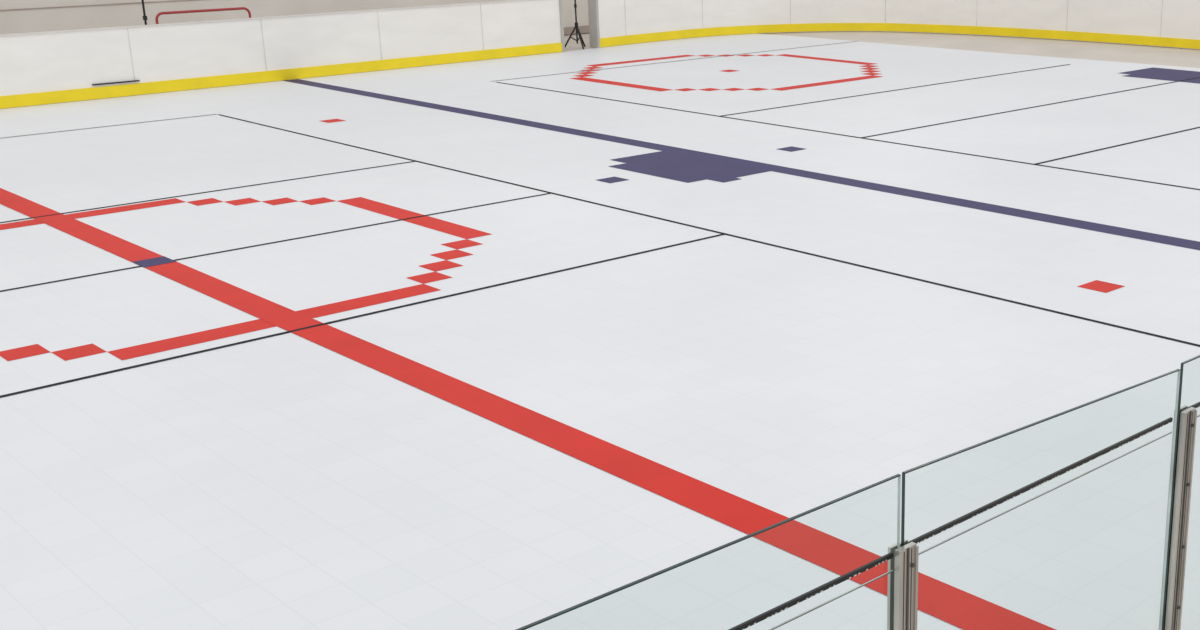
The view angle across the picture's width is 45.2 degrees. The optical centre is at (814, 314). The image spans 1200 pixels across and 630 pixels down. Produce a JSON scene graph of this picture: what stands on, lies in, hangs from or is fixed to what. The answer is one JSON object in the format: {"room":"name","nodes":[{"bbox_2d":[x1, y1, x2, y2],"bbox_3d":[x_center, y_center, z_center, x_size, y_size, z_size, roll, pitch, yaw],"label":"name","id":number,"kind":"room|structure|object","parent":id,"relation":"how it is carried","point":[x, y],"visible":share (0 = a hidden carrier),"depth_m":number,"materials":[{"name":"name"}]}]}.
{"room":"ice rink","nodes":[
{"label":"ice rink","id":0,"kind":"room"},
{"bbox_2d":[0,0,588,34],"bbox_3d":[-15.790,-7.541,25.660,0.305,6.706,60.960,15,23,42],"label":"wall","id":1,"kind":"structure","parent":0,"point":[101,16],"depth_m":28.65,"materials":[{"name":"beige paint"}]},
{"bbox_2d":[0,0,189,10],"bbox_3d":[-15.665,-5.590,26.122,0.018,0.018,60.960,15,23,42],"label":"trim","id":2,"kind":"structure","parent":1,"relation":"attached to","point":[172,0],"depth_m":27.63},
{"bbox_2d":[564,25,588,34],"bbox_3d":[-15.654,-4.382,26.477,0.030,0.183,60.960,15,23,42],"label":"baseboard","id":3,"kind":"structure","parent":1,"relation":"attached to","point":[583,29],"depth_m":35.81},
{"bbox_2d":[564,31,1199,67],"bbox_3d":[-4.696,-1.254,16.151,44.196,0.001,60.960,15,23,42],"label":"floor","id":4,"kind":"structure","parent":0,"point":[1102,51],"depth_m":32.74,"materials":[{"name":"beige concrete"}]},
{"bbox_2d":[141,0,146,24],"bbox_3d":[-12.745,-5.488,26.992,0.122,1.981,0.122,15,23,42],"label":"post","id":5,"kind":"object","parent":4,"relation":"on","point":[143,6],"visible":0.31,"depth_m":26.90,"materials":[{"name":"metal"}]},
{"bbox_2d":[155,7,250,23],"bbox_3d":[-11.952,-5.375,27.864,0.052,1.260,1.881,15,23,42],"label":"handrail","id":6,"kind":"object","parent":4,"relation":"on","point":[235,8],"visible":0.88,"depth_m":27.66,"materials":[{"name":"metal"}]},
{"bbox_2d":[0,0,564,108],"bbox_3d":[-16.730,-3.224,20.331,0.431,1.478,32.319,15,22,41],"label":"dasher boards","id":7,"kind":"object","parent":4,"relation":"on","point":[48,67],"visible":1,"depth_m":26.59,"materials":[{"name":"white plastic"}]},
{"bbox_2d":[565,0,585,48],"bbox_3d":[-5.382,-6.947,32.199,0.532,1.738,0.555,15,23,42],"label":"tripod stand","id":8,"kind":"object","parent":4,"relation":"on","point":[575,4],"visible":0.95,"depth_m":32.29,"materials":[{"name":"black metal"}]},
{"bbox_2d":[0,34,1199,629],"bbox_3d":[-5.820,-0.948,15.076,24.721,0.001,39.502,15,23,42],"label":"floor","id":9,"kind":"structure","parent":4,"relation":"on","point":[287,481],"depth_m":11.02,"materials":[{"name":"white ice"}]},
{"bbox_2d":[133,256,176,266],"bbox_3d":[-6.344,-0.512,13.602,0.305,0.001,0.305,15,23,42],"label":"floor marking","id":10,"kind":"object","parent":9,"relation":"on","point":[159,260],"visible":1,"depth_m":13.61,"materials":[{"name":"blue paint"}]},
{"bbox_2d":[0,197,490,360],"bbox_3d":[-6.344,-0.509,13.603,5.791,0.001,5.791,15,23,42],"label":"circle","id":11,"kind":"object","parent":9,"relation":"on","point":[447,227],"visible":1,"depth_m":12.67,"materials":[{"name":"red paint"}]},
{"bbox_2d":[322,119,345,122],"bbox_3d":[-7.536,-3.038,22.130,0.305,0.001,0.305,15,23,42],"label":"floor marking","id":12,"kind":"object","parent":9,"relation":"on","point":[330,120],"visible":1,"depth_m":22.15,"materials":[{"name":"paint"}]},
{"bbox_2d":[3,41,855,137],"bbox_3d":[-12.318,-2.525,20.479,0.354,0.001,38.405,15,23,42],"label":"line","id":13,"kind":"object","parent":9,"relation":"on","point":[853,41],"depth_m":27.25,"materials":[{"name":"paint"}]},
{"bbox_2d":[0,188,1055,629],"bbox_3d":[-6.596,-0.580,13.840,24.018,0.001,0.305,15,23,42],"label":"red center line","id":14,"kind":"object","parent":9,"relation":"on","point":[964,610],"visible":1,"depth_m":8.94,"materials":[{"name":"paint"}]},
{"bbox_2d":[0,64,1199,397],"bbox_3d":[-5.061,-0.401,13.209,20.909,0.001,37.795,15,23,42],"label":"line","id":15,"kind":"object","parent":9,"relation":"on","point":[722,233],"depth_m":14.66,"materials":[{"name":"paint"}]},
{"bbox_2d":[597,177,628,182],"bbox_3d":[-2.487,-1.664,17.419,0.305,0.001,0.305,15,23,42],"label":"floor marking","id":16,"kind":"object","parent":9,"relation":"on","point":[610,179],"visible":1,"depth_m":17.44,"materials":[{"name":"blue paint"}]},
{"bbox_2d":[609,151,772,182],"bbox_3d":[-1.685,-1.901,18.198,2.256,0.001,1.250,15,23,42],"label":"blue line crease","id":17,"kind":"object","parent":9,"relation":"on","point":[665,164],"depth_m":18.17,"materials":[{"name":"blue paint"}]},
{"bbox_2d":[569,54,882,90],"bbox_3d":[-1.690,-4.857,28.146,5.791,0.001,5.791,15,23,42],"label":"circle","id":18,"kind":"object","parent":9,"relation":"on","point":[580,77],"visible":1,"depth_m":27.15,"materials":[{"name":"red paint"}]},
{"bbox_2d":[284,79,1199,249],"bbox_3d":[-1.427,-2.130,18.970,24.171,0.001,0.320,15,23,42],"label":"blue line","id":19,"kind":"object","parent":9,"relation":"on","point":[1158,238],"visible":1,"depth_m":17.50,"materials":[{"name":"blue paint"}]},
{"bbox_2d":[778,146,804,151],"bbox_3d":[-0.316,-2.284,19.467,0.305,0.001,0.305,15,23,42],"label":"floor marking","id":20,"kind":"object","parent":9,"relation":"on","point":[791,149],"visible":1,"depth_m":19.43,"materials":[{"name":"blue paint"}]},
{"bbox_2d":[1077,280,1123,292],"bbox_3d":[2.553,-0.255,12.595,0.305,0.001,0.305,15,23,42],"label":"floor marking","id":21,"kind":"object","parent":9,"relation":"on","point":[1096,285],"visible":1,"depth_m":12.59,"materials":[{"name":"paint"}]},
{"bbox_2d":[1121,67,1199,83],"bbox_3d":[7.102,-4.547,26.950,2.499,0.001,1.615,15,23,42],"label":"crease","id":22,"kind":"object","parent":9,"relation":"on","point":[1149,73],"visible":1,"depth_m":27.22,"materials":[{"name":"blue paint"}]},
{"bbox_2d":[588,0,1199,48],"bbox_3d":[8.117,-6.190,29.871,26.440,1.478,6.433,7,18,24],"label":"dasher boards","id":23,"kind":"object","parent":4,"relation":"on","point":[1164,23],"visible":1,"depth_m":34.32,"materials":[{"name":"plastic"}]},
{"bbox_3d":[5.561,0.309,9.045,0.128,0.914,37.582,15,23,42],"label":"dasher boards","id":24,"kind":"object","parent":4,"relation":"on","visible":0},
{"bbox_2d":[516,355,1199,629],"bbox_3d":[1.563,0.508,4.861,0.043,1.129,11.378,15,23,42],"label":"glass barrier","id":25,"kind":"object","parent":24,"relation":"on","point":[902,557],"visible":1,"depth_m":3.75,"materials":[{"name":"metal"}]}
]}

